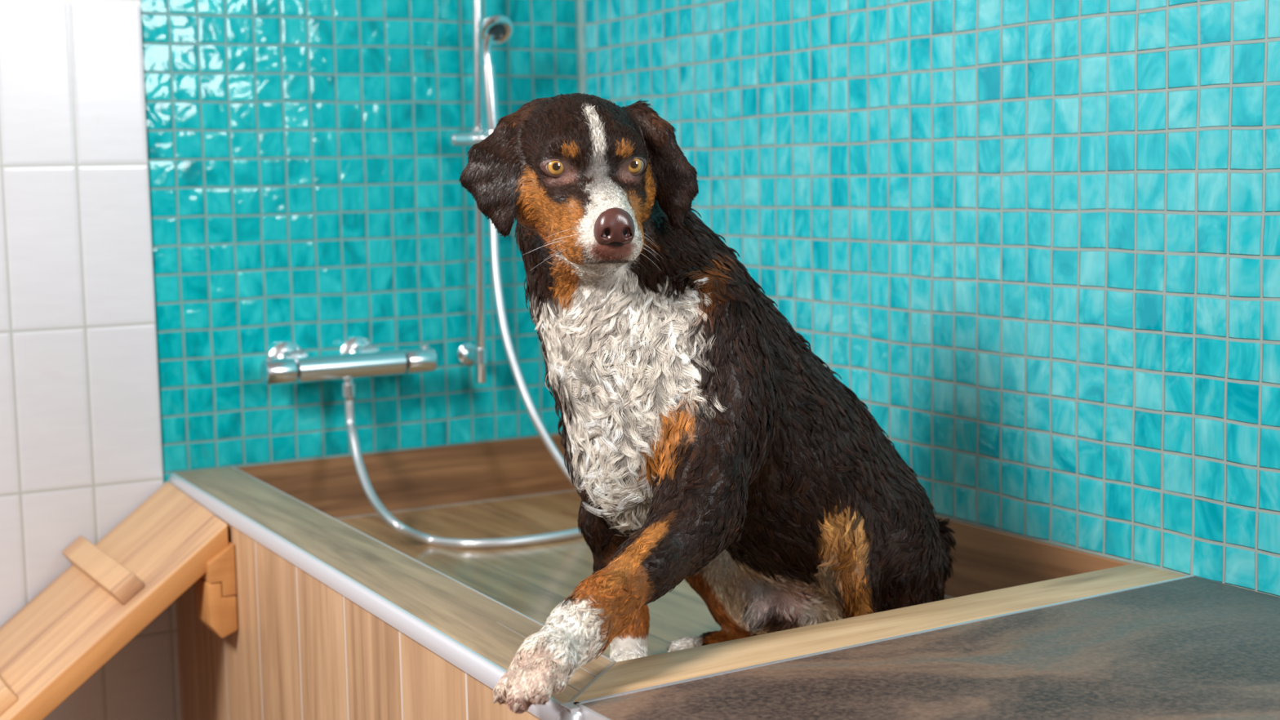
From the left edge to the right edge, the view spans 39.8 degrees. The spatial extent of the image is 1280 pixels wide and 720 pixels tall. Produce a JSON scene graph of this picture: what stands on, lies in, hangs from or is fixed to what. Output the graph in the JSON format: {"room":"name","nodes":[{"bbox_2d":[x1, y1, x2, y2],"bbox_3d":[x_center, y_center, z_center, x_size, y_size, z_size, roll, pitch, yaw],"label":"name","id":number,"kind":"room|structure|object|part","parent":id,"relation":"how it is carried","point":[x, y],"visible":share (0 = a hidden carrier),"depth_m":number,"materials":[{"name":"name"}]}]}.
{"room":"dog grooming salon","nodes":[
{"label":"dog grooming salon","id":0,"kind":"room"},
{"bbox_2d":[0,0,580,719],"bbox_3d":[-1.248,-0.263,2.425,2.640,2.560,0.049,-5,7,-30],"label":"wall","id":1,"kind":"structure","parent":0,"point":[306,191],"depth_m":2.76,"materials":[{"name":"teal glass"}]},
{"bbox_2d":[260,337,436,400],"bbox_3d":[-0.472,0.016,2.828,0.284,0.095,0.089,-5,7,-30],"label":"shower mixer","id":2,"kind":"object","parent":1,"relation":"attached to","point":[286,362],"visible":1,"depth_m":2.80,"materials":[{"name":"silver metal"}]},
{"bbox_3d":[-0.562,0.018,2.749,0.050,0.041,0.041,-5,7,-30],"label":"temperature knob","id":3,"kind":"part","parent":2,"relation":"part of","materials":[{"name":"silver metal"}]},
{"bbox_2d":[341,377,355,400],"bbox_3d":[-0.463,0.045,2.809,0.023,0.040,0.023,-5,7,-30],"label":"outlet","id":4,"kind":"object","parent":2,"relation":"attached to","point":[348,387],"depth_m":2.80,"materials":[{"name":"silver metal"}]},
{"bbox_3d":[-0.359,0.001,2.865,0.050,0.041,0.041,-5,7,-30],"label":"flow knob","id":5,"kind":"part","parent":2,"relation":"part of","materials":[{"name":"silver metal"}]},
{"bbox_2d":[448,0,493,382],"bbox_3d":[-0.273,-0.325,2.902,0.086,0.728,0.106,-5,7,-30],"label":"shower rail","id":6,"kind":"object","parent":1,"relation":"attached to","point":[467,353],"visible":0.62,"depth_m":2.91,"materials":[{"name":"silver metal"}]},
{"bbox_2d":[479,13,513,129],"bbox_3d":[-0.230,-0.448,2.857,0.055,0.217,0.045,-2,6,-6],"label":"shower","id":7,"kind":"object","parent":6,"relation":"attached to","point":[495,29],"visible":0.97,"depth_m":2.85,"materials":[{"name":"silver metal"}]},
{"bbox_2d":[344,217,582,548],"bbox_3d":[-0.234,-0.033,2.756,0.410,0.601,0.325,-5,7,-30],"label":"shower hose","id":8,"kind":"object","parent":7,"relation":"attached to","point":[379,507],"visible":0.66,"depth_m":2.77,"materials":[{"name":"silver metal"}]},
{"bbox_3d":[-0.243,-0.409,2.867,0.028,0.138,0.026,-5,7,-30],"label":"handle","id":9,"kind":"part","parent":7,"relation":"part of","materials":[{"name":"silver metal"}]},
{"bbox_2d":[577,0,584,93],"bbox_3d":[-0.105,-0.750,3.018,0.005,1.760,0.005,-5,7,-30],"label":"trim","id":10,"kind":"structure","parent":1,"relation":"attached to","point":[580,2],"depth_m":3.04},
{"bbox_2d":[582,0,1279,597],"bbox_3d":[0.419,-0.274,2.221,0.044,2.560,1.980,-5,7,-30],"label":"wall","id":11,"kind":"structure","parent":0,"point":[1037,242],"depth_m":2.12,"materials":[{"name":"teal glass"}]},
{"bbox_3d":[-0.214,1.191,0.869,2.684,0.044,4.004,-5,7,-30],"label":"floor","id":12,"kind":"structure","parent":0,"visible":0},
{"bbox_2d":[168,434,1186,719],"bbox_3d":[-0.062,0.609,2.330,0.800,0.801,1.451,-5,7,-30],"label":"bathtub","id":13,"kind":"object","parent":12,"relation":"on","point":[342,614],"visible":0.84,"depth_m":2.21,"materials":[{"name":"brown wood"}]},
{"bbox_2d":[0,481,237,719],"bbox_3d":[-1.038,0.594,2.380,0.937,0.723,0.368,-5,7,-30],"label":"ramp","id":14,"kind":"object","parent":13,"relation":"attached to","point":[116,586],"visible":1,"depth_m":2.43,"materials":[{"name":"brown wood"}]},
{"bbox_3d":[-0.338,0.637,2.173,0.103,0.788,1.456,-4,7,-28],"label":"panel","id":15,"kind":"part","parent":13,"relation":"part of","materials":[{"name":"brown wood"}]},
{"bbox_3d":[-0.396,0.245,2.118,0.010,0.019,1.414,-4,7,-28],"label":"edge trim","id":16,"kind":"part","parent":13,"relation":"part of","materials":[{"name":"silver metal"}]},
{"bbox_3d":[-0.368,0.198,2.951,0.642,0.100,0.008,-5,7,-30],"label":"skirting","id":17,"kind":"part","parent":13,"relation":"part of","materials":[{"name":"brown wood"}]},
{"bbox_2d":[458,93,956,715],"bbox_3d":[0.036,0.046,1.824,0.326,0.638,0.760,4,8,42],"label":"dog","id":18,"kind":"object","parent":13,"relation":"on","point":[706,445],"visible":0.91,"depth_m":1.77},
{"bbox_3d":[0.234,0.228,2.560,0.008,0.100,1.290,-5,7,-30],"label":"skirting","id":19,"kind":"part","parent":13,"relation":"part of","materials":[{"name":"brown wood"}]},
{"bbox_2d":[560,575,1279,719],"bbox_3d":[0.649,0.723,1.114,0.792,0.802,1.527,-5,7,-30],"label":"countertop","id":20,"kind":"structure","parent":12,"relation":"on","point":[1189,647],"depth_m":1.57,"materials":[{"name":"stone"}]}
]}

